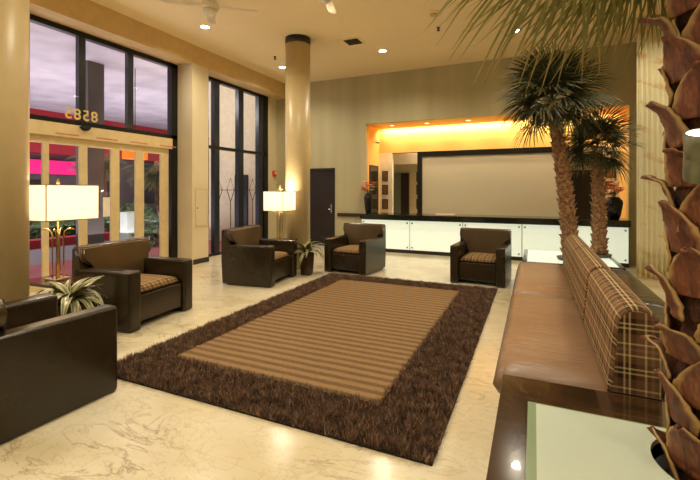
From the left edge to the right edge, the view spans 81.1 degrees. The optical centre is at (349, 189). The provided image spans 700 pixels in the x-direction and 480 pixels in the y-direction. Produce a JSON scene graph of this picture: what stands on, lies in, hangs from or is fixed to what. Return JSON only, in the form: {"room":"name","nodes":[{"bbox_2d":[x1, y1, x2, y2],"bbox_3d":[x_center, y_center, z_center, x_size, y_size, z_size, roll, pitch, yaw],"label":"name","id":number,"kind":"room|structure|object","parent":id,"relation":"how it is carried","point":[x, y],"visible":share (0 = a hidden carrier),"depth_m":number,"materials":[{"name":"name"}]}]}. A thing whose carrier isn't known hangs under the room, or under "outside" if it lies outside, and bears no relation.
{"room":"hotel lobby","nodes":[
{"label":"hotel lobby","id":0,"kind":"room"},
{"bbox_2d":[209,81,254,240],"bbox_3d":[-3.362,-0.950,12.330,2.150,5.000,0.170,0,0,24],"label":"wall","id":1,"kind":"structure","parent":0,"point":[227,95],"depth_m":12.35,"materials":[{"name":"paint"}]},
{"bbox_2d":[244,175,247,225],"bbox_3d":[-3.227,0.550,12.143,0.450,2.000,0.060,0,0,24],"label":"doorframe","id":2,"kind":"object","parent":1,"relation":"attached to","point":[245,176],"visible":0.29,"depth_m":12.04,"materials":[{"name":"metal"}]},
{"bbox_2d":[268,97,275,238],"bbox_3d":[-4.961,-0.735,5.851,0.150,4.570,13.600,0,0,24],"label":"wall","id":3,"kind":"structure","parent":0,"point":[271,102],"depth_m":11.70,"materials":[{"name":"paint"}]},
{"bbox_2d":[30,14,177,257],"bbox_3d":[-4.581,-0.550,6.683,0.120,4.200,4.331,0,0,24],"label":"window","id":4,"kind":"structure","parent":3,"relation":"in","point":[80,114],"depth_m":7.62,"materials":[{"name":"black metal"}]},
{"bbox_2d":[30,119,175,292],"bbox_3d":[-4.514,0.245,6.663,0.240,2.610,4.170,0,0,24],"label":"door","id":5,"kind":"structure","parent":4,"relation":"attached to","point":[46,133],"depth_m":7.33,"materials":[{"name":"beige wood"}]},
{"bbox_2d":[103,197,109,216],"bbox_3d":[-4.310,0.300,7.242,0.004,0.340,0.130,0,0,24],"label":"paper notice","id":6,"kind":"object","parent":5,"relation":"attached to","point":[106,200],"visible":1,"depth_m":7.24,"materials":[{"name":"white paper"}]},
{"bbox_2d":[30,0,284,99],"bbox_3d":[-4.731,-2.825,5.692,0.400,0.390,13.500,0,0,24],"label":"ceiling beam","id":7,"kind":"structure","parent":3,"relation":"attached to","point":[86,16],"depth_m":7.50,"materials":[{"name":"paint"}]},
{"bbox_2d":[208,76,267,256],"bbox_3d":[-2.916,-0.550,10.386,0.120,4.200,2.650,0,0,24],"label":"window","id":8,"kind":"structure","parent":3,"relation":"in","point":[261,101],"depth_m":10.49,"materials":[{"name":"black metal"}]},
{"bbox_2d":[0,245,665,479],"bbox_3d":[0.713,1.600,4.997,11.200,0.100,16.700,0,0,24],"label":"floor","id":9,"kind":"structure","parent":0,"point":[134,431],"depth_m":2.60,"materials":[{"name":"beige stone"}]},
{"bbox_2d":[0,0,29,301],"bbox_3d":[-3.213,-0.735,3.704,0.500,4.570,0.500,0,0,24],"label":"round column","id":10,"kind":"structure","parent":9,"relation":"on","point":[14,14],"depth_m":3.63,"materials":[{"name":"beige paint"}]},
{"bbox_2d":[0,294,116,443],"bbox_3d":[-2.399,1.095,2.943,0.920,0.910,0.920,0,0,25],"label":"armchair","id":11,"kind":"object","parent":9,"relation":"on","point":[52,366],"visible":1,"depth_m":2.78,"materials":[{"name":"brown leather"}]},
{"bbox_2d":[0,298,7,331],"bbox_3d":[-2.526,0.887,2.676,0.916,0.485,0.222,0,0,25],"label":"cushion","id":12,"kind":"object","parent":11,"relation":"on","point":[3,311],"depth_m":2.51,"materials":[{"name":"brown fabric"}]},
{"bbox_2d":[30,274,94,305],"bbox_3d":[-3.067,1.245,4.297,0.600,0.610,0.400,0,0,24],"label":"side table","id":13,"kind":"object","parent":9,"relation":"on","point":[37,282],"visible":0.18,"depth_m":4.25,"materials":[{"name":"brown wood"}]},
{"bbox_2d":[30,179,98,281],"bbox_3d":[-3.067,0.407,4.297,0.532,1.065,0.532,0,0,24],"label":"table lamp","id":14,"kind":"object","parent":13,"relation":"on","point":[48,202],"visible":0.94,"depth_m":4.16,"materials":[{"name":"white fabric"}]},
{"bbox_2d":[27,276,105,315],"bbox_3d":[-2.657,1.203,3.941,0.755,0.693,0.784,0,0,24],"label":"potted plant","id":15,"kind":"object","parent":9,"relation":"on","point":[72,299],"visible":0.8,"depth_m":3.88,"materials":[{"name":"green plant"}]},
{"bbox_2d":[72,237,191,332],"bbox_3d":[-2.617,1.095,5.003,0.874,0.910,1.003,0,0,18],"label":"armchair","id":16,"kind":"object","parent":9,"relation":"on","point":[141,286],"visible":0.95,"depth_m":4.81,"materials":[{"name":"brown leather"}]},
{"bbox_2d":[74,237,150,273],"bbox_3d":[-2.884,0.887,5.093,0.211,0.485,0.998,0,0,18],"label":"cushion","id":17,"kind":"object","parent":16,"relation":"on","point":[127,254],"depth_m":5.00,"materials":[{"name":"brown fabric"}]},
{"bbox_2d":[141,274,179,292],"bbox_3d":[-2.568,1.121,4.987,0.674,0.107,0.658,0,0,18],"label":"seat cushion","id":18,"kind":"object","parent":16,"relation":"on","point":[150,283],"depth_m":4.95,"materials":[{"name":"orange fabric"}]},
{"bbox_2d":[178,63,207,264],"bbox_3d":[-3.353,-0.540,8.757,0.400,4.180,0.459,0,0,24],"label":"wall pier","id":19,"kind":"object","parent":9,"relation":"on","point":[192,78],"visible":0.79,"depth_m":8.58,"materials":[{"name":"paint"}]},
{"bbox_2d":[193,257,208,264],"bbox_3d":[-3.340,1.500,8.769,0.412,0.100,0.451,0,0,24],"label":"baseboard","id":20,"kind":"object","parent":19,"relation":"attached to","point":[206,259],"visible":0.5,"depth_m":8.66,"materials":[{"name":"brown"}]},
{"bbox_2d":[195,189,207,226],"bbox_3d":[-3.155,0.370,8.689,0.016,0.790,0.350,0,0,24],"label":"access panel","id":21,"kind":"object","parent":19,"relation":"attached to","point":[201,195],"visible":1,"depth_m":8.69,"materials":[{"name":"paint"}]},
{"bbox_2d":[221,224,296,287],"bbox_3d":[-1.537,1.095,7.039,0.920,0.910,0.994,0,0,17],"label":"armchair","id":22,"kind":"object","parent":9,"relation":"on","point":[247,259],"visible":1,"depth_m":6.66,"materials":[{"name":"brown leather"}]},
{"bbox_2d":[223,225,260,244],"bbox_3d":[-1.820,0.887,7.128,0.222,0.485,0.989,0,0,17],"label":"cushion","id":23,"kind":"object","parent":22,"relation":"on","point":[249,234],"depth_m":6.99,"materials":[{"name":"brown fabric"}]},
{"bbox_2d":[275,251,288,259],"bbox_3d":[-1.485,1.121,7.023,0.710,0.107,0.652,0,0,17],"label":"seat cushion","id":24,"kind":"object","parent":22,"relation":"on","point":[279,255],"depth_m":7.02,"materials":[{"name":"brown fabric"}]},
{"bbox_2d":[285,34,309,269],"bbox_3d":[-1.041,-0.735,8.166,0.500,4.570,0.500,0,0,24],"label":"round column","id":25,"kind":"structure","parent":9,"relation":"on","point":[297,46],"depth_m":7.96,"materials":[{"name":"beige paint"}]},
{"bbox_2d":[290,239,323,275],"bbox_3d":[-0.782,1.239,7.494,0.728,0.622,0.708,0,0,12],"label":"potted plant","id":26,"kind":"object","parent":9,"relation":"on","point":[306,261],"visible":0.92,"depth_m":7.40,"materials":[{"name":"green plant"}]},
{"bbox_2d":[117,272,497,465],"bbox_3d":[0.059,1.509,4.886,2.946,0.081,4.482,0,0,24],"label":"area rug","id":27,"kind":"object","parent":9,"relation":"on","point":[379,364],"visible":1,"depth_m":3.66,"materials":[{"name":"woven carpet fabric"},{"name":"brown shag pile"}]},
{"bbox_2d":[324,222,385,275],"bbox_3d":[0.111,1.109,7.922,0.892,0.883,0.892,0,0,30],"label":"armchair","id":28,"kind":"object","parent":9,"relation":"on","point":[361,249],"visible":0.98,"depth_m":7.72,"materials":[{"name":"brown leather"}]},
{"bbox_2d":[332,245,358,253],"bbox_3d":[0.084,1.134,7.875,0.586,0.104,0.689,0,0,30],"label":"seat cushion","id":29,"kind":"object","parent":28,"relation":"on","point":[336,249],"depth_m":7.68,"materials":[{"name":"brown fabric"}]},
{"bbox_2d":[343,223,384,244],"bbox_3d":[0.254,0.907,8.170,0.888,0.470,0.215,0,0,30],"label":"cushion","id":30,"kind":"object","parent":28,"relation":"on","point":[354,232],"depth_m":8.12,"materials":[{"name":"brown fabric"}]},
{"bbox_2d":[450,227,511,287],"bbox_3d":[2.256,1.118,7.011,0.874,0.864,0.874,0,0,28],"label":"armchair","id":31,"kind":"object","parent":9,"relation":"on","point":[480,254],"visible":1,"depth_m":6.80,"materials":[{"name":"brown leather"}]},
{"bbox_2d":[460,252,495,263],"bbox_3d":[2.231,1.143,6.965,0.574,0.102,0.674,0,0,28],"label":"seat cushion","id":32,"kind":"object","parent":31,"relation":"on","point":[465,257],"depth_m":6.76,"materials":[{"name":"brown fabric"}]},
{"bbox_2d":[460,227,510,253],"bbox_3d":[2.389,0.921,7.259,0.870,0.461,0.211,0,0,28],"label":"cushion","id":33,"kind":"object","parent":31,"relation":"on","point":[478,240],"depth_m":7.21,"materials":[{"name":"brown fabric"}]},
{"bbox_2d":[417,146,569,216],"bbox_3d":[3.566,0.250,10.546,3.710,2.600,0.100,0,0,24],"label":"screen","id":34,"kind":"object","parent":9,"relation":"on","point":[505,181],"visible":0.45,"depth_m":10.51,"materials":[{"name":"beige fabric"}]},
{"bbox_2d":[360,212,630,267],"bbox_3d":[3.049,1.077,9.594,5.790,0.945,0.800,0,0,24],"label":"reception counter","id":35,"kind":"object","parent":9,"relation":"on","point":[411,233],"depth_m":9.34,"materials":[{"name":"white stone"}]},
{"bbox_2d":[361,181,375,212],"bbox_3d":[0.487,0.181,10.642,0.470,0.848,0.359,0,0,-21],"label":"flower vase","id":36,"kind":"object","parent":35,"relation":"on","point":[368,198],"visible":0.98,"depth_m":10.57,"materials":[{"name":"black ceramic"}]},
{"bbox_2d":[360,212,630,226],"bbox_3d":[3.049,0.667,9.594,5.790,0.125,0.800,0,0,24],"label":"countertop","id":37,"kind":"structure","parent":35,"relation":"on","point":[583,221],"depth_m":9.29,"materials":[{"name":"black stone"}]},
{"bbox_2d":[605,181,624,219],"bbox_3d":[5.475,0.211,8.437,0.462,0.788,0.418,0,0,-26],"label":"flower vase","id":38,"kind":"object","parent":35,"relation":"on","point":[615,204],"visible":0.94,"depth_m":8.35,"materials":[{"name":"black ceramic"}]},
{"bbox_2d":[424,0,699,479],"bbox_3d":[1.523,-0.272,1.553,2.538,3.634,2.618,0,0,7],"label":"fan palm","id":39,"kind":"object","parent":9,"relation":"on","point":[679,349],"visible":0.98,"depth_m":1.66,"materials":[{"name":"leaf"},{"name":"brown palm bark"}]},
{"bbox_2d":[682,128,699,183],"bbox_3d":[1.283,-0.122,1.503,0.096,0.203,0.248,0,0,36],"label":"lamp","id":40,"kind":"object","parent":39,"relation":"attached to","point":[690,173],"visible":1,"depth_m":1.46,"materials":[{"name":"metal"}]},
{"bbox_2d":[522,249,625,269],"bbox_3d":[3.629,1.336,6.811,1.370,0.428,1.500,0,0,24],"label":"table","id":41,"kind":"object","parent":9,"relation":"on","point":[535,256],"visible":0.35,"depth_m":6.70,"materials":[{"name":"white glass"}]},
{"bbox_2d":[493,35,626,260],"bbox_3d":[3.327,-0.663,6.678,2.005,3.566,1.935,0,0,24],"label":"fan palm","id":42,"kind":"object","parent":41,"relation":"on","point":[555,118],"visible":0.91,"depth_m":6.47,"materials":[{"name":"green plant"}]},
{"bbox_2d":[553,99,646,257],"bbox_3d":[4.164,-0.181,6.876,1.332,2.602,1.366,0,0,-17],"label":"fan palm","id":43,"kind":"object","parent":41,"relation":"on","point":[595,158],"visible":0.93,"depth_m":6.76,"materials":[{"name":"green plant"}]},
{"bbox_2d":[493,235,666,401],"bbox_3d":[2.430,1.103,4.176,1.475,0.895,4.230,0,0,24],"label":"sofa","id":44,"kind":"object","parent":9,"relation":"on","point":[581,322],"visible":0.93,"depth_m":2.85,"materials":[{"name":"brown leather"}]},
{"bbox_2d":[511,262,573,299],"bbox_3d":[2.502,1.203,5.336,0.655,0.214,2.054,0,0,24],"label":"seat cushion","id":45,"kind":"object","parent":44,"relation":"on","point":[542,279],"depth_m":4.98,"materials":[{"name":"beige leather"}]},
{"bbox_2d":[493,294,607,392],"bbox_3d":[1.632,1.203,3.402,0.655,0.213,2.164,0,0,24],"label":"seat cushion","id":46,"kind":"object","parent":44,"relation":"on","point":[545,338],"depth_m":2.90,"materials":[{"name":"beige leather"}]},
{"bbox_2d":[611,269,664,308],"bbox_3d":[3.257,1.210,4.997,0.640,0.201,2.054,0,0,24],"label":"seat cushion","id":47,"kind":"object","parent":44,"relation":"on","point":[648,297],"depth_m":4.60,"materials":[{"name":"brown fabric"}]},
{"bbox_2d":[647,306,666,401],"bbox_3d":[2.387,1.211,3.062,0.640,0.198,2.164,0,0,24],"label":"seat cushion","id":48,"kind":"object","parent":44,"relation":"on","point":[659,312],"depth_m":2.55,"materials":[{"name":"brown fabric"}]},
{"bbox_2d":[486,374,674,479],"bbox_3d":[1.283,1.336,1.597,1.370,0.428,1.365,0,0,24],"label":"table","id":49,"kind":"object","parent":9,"relation":"on","point":[544,430],"visible":0.73,"depth_m":1.88,"materials":[{"name":"brown wood"}]},
{"bbox_3d":[-1.303,1.245,7.779,0.480,0.610,0.380,0,0,24],"label":"side table","id":50,"kind":"object","parent":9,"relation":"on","visible":0},
{"bbox_2d":[263,184,295,238],"bbox_3d":[-1.328,0.407,7.725,0.438,1.065,0.438,0,0,24],"label":"table lamp","id":51,"kind":"object","parent":50,"relation":"on","point":[285,201],"visible":0.93,"depth_m":7.58,"materials":[{"name":"white fabric"}]},
{"bbox_2d":[368,125,378,211],"bbox_3d":[0.601,-0.145,11.353,0.120,3.390,0.900,0,0,24],"label":"wall","id":52,"kind":"structure","parent":0,"point":[373,133],"depth_m":11.32,"materials":[{"name":"orange paint"}]},
{"bbox_2d":[369,165,377,211],"bbox_3d":[0.665,-0.025,11.324,0.020,1.310,0.660,0,0,24],"label":"wall mirror","id":53,"kind":"object","parent":52,"relation":"attached to","point":[373,170],"visible":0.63,"depth_m":11.36,"materials":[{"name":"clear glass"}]},
{"bbox_2d":[90,0,666,82],"bbox_3d":[0.713,-3.080,4.997,11.200,0.120,16.700,0,0,24],"label":"ceiling","id":54,"kind":"structure","parent":0,"point":[251,40],"depth_m":7.74,"materials":[{"name":"paint"}]},
{"bbox_2d":[199,25,210,28],"bbox_3d":[-2.687,-3.018,7.580,0.214,0.004,0.214,0,0,24],"label":"recessed light","id":55,"kind":"object","parent":54,"relation":"in","point":[200,26],"visible":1,"depth_m":7.59,"materials":[{"name":"white ceramic"}]},
{"bbox_2d":[160,0,258,23],"bbox_3d":[-2.059,-2.790,6.025,1.032,0.460,1.032,0,0,28],"label":"ceiling fan","id":56,"kind":"object","parent":54,"relation":"hanging from","point":[210,7],"visible":1,"depth_m":5.96,"materials":[{"name":"white metal"}]},
{"bbox_2d":[319,0,336,13],"bbox_3d":[-0.352,-2.820,5.750,1.032,0.400,1.032,0,0,-38],"label":"ceiling fan","id":57,"kind":"object","parent":54,"relation":"hanging from","point":[329,4],"visible":1,"depth_m":6.17,"materials":[{"name":"white ceramic"}]},
{"bbox_2d":[336,37,364,46],"bbox_3d":[0.017,-3.010,8.326,0.480,0.020,0.400,0,0,24],"label":"ceiling vent","id":58,"kind":"object","parent":54,"relation":"in","point":[352,41],"visible":1,"depth_m":8.29,"materials":[{"name":"metal"}]},
{"bbox_2d":[426,10,441,16],"bbox_3d":[1.429,-2.993,6.978,0.260,0.055,0.260,0,0,24],"label":"smoke detector","id":59,"kind":"object","parent":54,"relation":"attached to","point":[432,13],"visible":0.89,"depth_m":6.93,"materials":[{"name":"paint"}]},
{"bbox_2d":[637,14,680,279],"bbox_3d":[5.617,-0.735,6.846,1.368,4.530,0.057,0,0,24],"label":"curtain","id":60,"kind":"object","parent":54,"relation":"hanging from","point":[651,244],"visible":0.34,"depth_m":7.04,"materials":[{"name":"beige fabric"}]},
{"bbox_2d":[379,153,393,212],"bbox_3d":[1.042,0.250,11.713,0.390,2.600,0.120,0,0,24],"label":"wall","id":61,"kind":"structure","parent":0,"point":[386,160],"depth_m":11.65,"materials":[{"name":"beige paint"}]},
{"bbox_2d":[382,171,387,180],"bbox_3d":[0.999,-0.400,11.653,0.170,0.280,0.025,0,0,24],"label":"framed picture","id":62,"kind":"object","parent":61,"relation":"attached to","point":[384,173],"visible":1,"depth_m":11.64,"materials":[{"name":"black metal"}]},
{"bbox_2d":[383,172,386,179],"bbox_3d":[0.999,-0.400,11.652,0.130,0.240,0.008,0,0,24],"label":"print","id":63,"kind":"object","parent":62,"relation":"attached to","point":[384,173],"depth_m":11.65},
{"bbox_2d":[382,185,387,194],"bbox_3d":[0.999,-0.010,11.653,0.170,0.280,0.025,0,0,24],"label":"framed picture","id":64,"kind":"object","parent":61,"relation":"attached to","point":[384,187],"visible":1,"depth_m":11.64,"materials":[{"name":"brown wood"}]},
{"bbox_2d":[383,185,386,193],"bbox_3d":[0.999,-0.010,11.652,0.130,0.240,0.008,0,0,24],"label":"print","id":65,"kind":"object","parent":64,"relation":"attached to","point":[384,186],"depth_m":11.65},
{"bbox_2d":[382,199,387,208],"bbox_3d":[0.999,0.400,11.653,0.170,0.280,0.025,0,0,24],"label":"framed picture","id":66,"kind":"object","parent":61,"relation":"attached to","point":[384,201],"visible":1,"depth_m":11.64,"materials":[{"name":"brown wood"}]},
{"bbox_2d":[383,200,386,207],"bbox_3d":[0.999,0.400,11.652,0.130,0.240,0.008,0,0,24],"label":"print","id":67,"kind":"object","parent":66,"relation":"attached to","point":[384,201],"depth_m":11.65},
{"bbox_2d":[379,114,618,153],"bbox_3d":[3.550,-1.395,10.657,5.830,0.690,0.250,0,0,24],"label":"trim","id":68,"kind":"structure","parent":61,"relation":"attached to","point":[488,135],"depth_m":10.83,"materials":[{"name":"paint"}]},
{"bbox_2d":[276,42,636,265],"bbox_3d":[2.997,-0.735,9.891,11.050,4.570,0.500,0,0,24],"label":"wall","id":69,"kind":"structure","parent":0,"point":[342,110],"depth_m":10.37,"materials":[{"name":"paint"}]},
{"bbox_2d":[310,168,334,245],"bbox_3d":[-0.823,0.475,11.357,0.920,2.150,0.160,0,0,24],"label":"door","id":70,"kind":"structure","parent":69,"relation":"in","point":[322,180],"depth_m":11.33,"materials":[{"name":"brown wood"}]},
{"bbox_2d":[337,213,361,216],"bbox_3d":[0.030,0.665,10.925,0.810,0.090,0.050,0,0,24],"label":"trim","id":71,"kind":"structure","parent":69,"relation":"attached to","point":[338,214],"depth_m":10.91,"materials":[{"name":"brown wood"}]},
{"bbox_2d":[369,107,625,128],"bbox_3d":[3.314,-1.790,10.133,5.830,0.100,0.900,0,0,24],"label":"trim","id":72,"kind":"structure","parent":69,"relation":"attached to","point":[500,118],"depth_m":10.39,"materials":[{"name":"orange paint"}]},
{"bbox_2d":[394,163,591,212],"bbox_3d":[3.886,-0.735,12.562,6.780,4.570,0.100,0,0,24],"label":"wall","id":73,"kind":"structure","parent":0,"point":[411,169],"depth_m":13.35,"materials":[{"name":"beige paint"}]},
{"bbox_2d":[394,173,408,212],"bbox_3d":[1.620,0.500,13.472,0.660,2.100,0.100,0,0,24],"label":"door","id":74,"kind":"structure","parent":73,"relation":"in","point":[401,180],"depth_m":13.39,"materials":[{"name":"brown wood"}]},
{"bbox_2d":[570,170,591,216],"bbox_3d":[6.438,0.500,11.326,0.950,2.100,0.060,0,0,24],"label":"door","id":75,"kind":"structure","parent":73,"relation":"in","point":[582,186],"depth_m":11.30,"materials":[{"name":"brown wood"}]},
{"bbox_2d":[394,146,591,164],"bbox_3d":[3.578,-1.910,11.878,6.780,2.220,0.200,0,0,24],"label":"wall","id":76,"kind":"structure","parent":0,"point":[400,158],"depth_m":12.60,"materials":[{"name":"beige paint"}]},
{"bbox_2d":[598,253,611,257],"bbox_3d":[4.186,1.095,6.867,0.372,0.050,0.372,0,0,24],"label":"pot","id":77,"kind":"object","parent":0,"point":[602,255],"depth_m":6.71,"materials":[{"name":"grey ceramic"}]},
{"bbox_2d":[598,144,618,217],"bbox_3d":[5.985,0.250,9.490,0.430,2.600,0.120,0,0,24],"label":"wall","id":78,"kind":"structure","parent":0,"point":[617,175],"depth_m":9.40,"materials":[{"name":"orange paint"}]},
{"bbox_2d":[605,181,614,193],"bbox_3d":[5.987,-0.050,9.409,0.200,0.300,0.025,0,0,24],"label":"framed picture","id":79,"kind":"object","parent":78,"relation":"attached to","point":[607,183],"visible":0.63,"depth_m":9.41,"materials":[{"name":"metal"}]},
{"bbox_2d":[606,182,613,192],"bbox_3d":[5.987,-0.050,9.408,0.160,0.260,0.008,0,0,24],"label":"print","id":80,"kind":"object","parent":79,"relation":"attached to","point":[607,183],"depth_m":9.42},
{"bbox_2d":[605,167,614,177],"bbox_3d":[5.987,-0.430,9.409,0.200,0.300,0.025,0,0,24],"label":"framed picture","id":81,"kind":"object","parent":78,"relation":"attached to","point":[610,173],"visible":0.44,"depth_m":9.40,"materials":[{"name":"black metal"}]},
{"bbox_2d":[619,107,627,219],"bbox_3d":[6.027,-0.145,8.912,0.120,3.390,0.900,0,0,24],"label":"wall","id":82,"kind":"structure","parent":0,"point":[623,195],"depth_m":8.82,"materials":[{"name":"orange paint"}]},
{"bbox_2d":[655,453,676,475],"bbox_3d":[1.500,1.367,1.628,0.480,0.355,0.480,0,0,24],"label":"pot","id":83,"kind":"object","parent":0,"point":[660,460],"depth_m":1.82,"materials":[{"name":"grey ceramic"}]},
{"label":"outside","id":84,"kind":"structure","parent":0,"visible":0},
{"bbox_2d":[30,22,208,136],"bbox_3d":[-8.801,-3.550,12.732,12.500,0.200,32.000,0,0,24],"label":"sky","id":85,"kind":"structure","parent":84,"point":[52,52],"depth_m":12.89,"materials":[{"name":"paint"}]},
{"bbox_2d":[30,108,208,149],"bbox_3d":[-14.392,-3.050,15.247,0.160,0.800,32.000,0,0,24],"label":"trim","id":86,"kind":"structure","parent":85,"relation":"attached to","point":[32,110],"depth_m":20.20,"materials":[{"name":"red paint"}]},
{"bbox_2d":[122,151,133,159],"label":"lantern","id":87,"kind":"object","parent":85,"relation":"hanging from","point":[127,154],"depth_m":11.37,"materials":[{"name":"orange glass"}]},
{"bbox_2d":[135,69,135,129],"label":"lantern","id":88,"kind":"object","parent":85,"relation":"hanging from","point":[135,69],"depth_m":11.64,"materials":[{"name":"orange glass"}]},
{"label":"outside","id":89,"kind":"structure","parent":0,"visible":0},
{"bbox_2d":[30,214,208,265],"bbox_3d":[-13.589,1.620,14.886,23.000,0.100,32.000,0,0,24],"label":"ground","id":90,"kind":"structure","parent":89,"point":[35,254],"depth_m":10.11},
{"bbox_2d":[30,221,63,238],"bbox_3d":[-9.779,1.258,13.107,1.137,0.708,1.117,0,0,24],"label":"shrub","id":91,"kind":"object","parent":90,"relation":"on","point":[35,232],"visible":0.45,"depth_m":12.87,"materials":[{"name":"green plant"}]},
{"bbox_2d":[49,220,75,236],"bbox_3d":[-9.572,1.268,13.602,1.153,0.694,1.091,0,0,24],"label":"shrub","id":92,"kind":"object","parent":90,"relation":"on","point":[61,223],"visible":0.4,"depth_m":13.46,"materials":[{"name":"green plant"}]},
{"bbox_2d":[61,220,75,235],"bbox_3d":[-9.390,1.265,14.019,1.093,0.715,1.180,0,0,24],"label":"shrub","id":93,"kind":"object","parent":90,"relation":"on","point":[73,221],"visible":0.19,"depth_m":13.70,"materials":[{"name":"green plant"}]},
{"bbox_2d":[76,60,103,245],"bbox_3d":[-7.093,-0.950,11.168,0.500,5.000,0.450,0,0,24],"label":"post","id":94,"kind":"object","parent":90,"relation":"on","point":[94,71],"visible":0.43,"depth_m":11.05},
{"bbox_2d":[65,153,127,231],"bbox_3d":[-8.159,0.172,13.353,2.006,2.762,1.883,0,0,24],"label":"palm","id":95,"kind":"object","parent":90,"relation":"on","point":[106,162],"visible":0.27,"depth_m":13.25,"materials":[{"name":"green plant"}]},
{"bbox_2d":[104,219,109,231],"bbox_3d":[-9.069,1.263,14.697,1.138,0.719,1.154,0,0,24],"label":"shrub","id":96,"kind":"object","parent":90,"relation":"on","point":[105,222],"visible":0.1,"depth_m":14.64,"materials":[{"name":"green plant"}]},
{"bbox_2d":[30,222,208,249],"bbox_3d":[-7.570,1.460,13.274,0.500,0.220,30.000,0,0,24],"label":"kerb","id":97,"kind":"object","parent":90,"relation":"on","point":[70,239],"depth_m":11.51,"materials":[{"name":"red paint"}]},
{"bbox_2d":[30,142,208,225],"bbox_3d":[-14.957,-2.950,14.405,1.900,9.000,42.000,0,0,24],"label":"building","id":98,"kind":"structure","parent":90,"relation":"on","point":[59,167],"depth_m":18.67,"materials":[{"name":"red paint"}]},
{"bbox_2d":[120,211,133,239],"bbox_3d":[-6.221,1.085,11.644,0.300,0.930,0.509,0,0,24],"label":"planter","id":99,"kind":"object","parent":90,"relation":"on","point":[126,218],"visible":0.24,"depth_m":11.42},
{"bbox_2d":[104,199,158,230],"bbox_3d":[-8.065,1.004,15.177,2.164,1.356,1.988,0,0,24],"label":"shrub","id":100,"kind":"object","parent":90,"relation":"on","point":[128,207],"visible":0.18,"depth_m":15.10,"materials":[{"name":"green plant"}]},
{"bbox_2d":[120,161,158,246],"bbox_3d":[-5.289,0.372,11.445,2.006,2.362,1.883,0,0,24],"label":"palm","id":101,"kind":"object","parent":90,"relation":"on","point":[150,177],"visible":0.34,"depth_m":11.24,"materials":[{"name":"green plant"}]},
{"bbox_2d":[132,222,158,245],"bbox_3d":[-5.647,1.258,11.619,1.163,0.711,1.148,0,0,24],"label":"shrub","id":102,"kind":"object","parent":90,"relation":"on","point":[152,229],"visible":0.27,"depth_m":11.50,"materials":[{"name":"green plant"}]},
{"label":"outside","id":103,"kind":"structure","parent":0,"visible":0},
{"bbox_2d":[30,239,220,278],"bbox_3d":[-4.196,1.560,10.660,2.400,0.020,32.000,0,0,24],"label":"forecourt","id":104,"kind":"structure","parent":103,"point":[35,270],"depth_m":8.29,"materials":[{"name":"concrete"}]},
{"bbox_2d":[227,178,233,227],"bbox_3d":[-3.083,0.334,10.526,0.020,1.260,0.228,0,0,24],"label":"metal ornament","id":105,"kind":"object","parent":104,"relation":"on","point":[231,199],"depth_m":10.53,"materials":[{"name":"black metal"}]},
{"bbox_2d":[244,179,254,224],"bbox_3d":[-2.765,0.333,11.231,0.020,1.248,0.433,0,0,24],"label":"metal ornament","id":106,"kind":"object","parent":104,"relation":"on","point":[252,179],"depth_m":11.35,"materials":[{"name":"black metal"}]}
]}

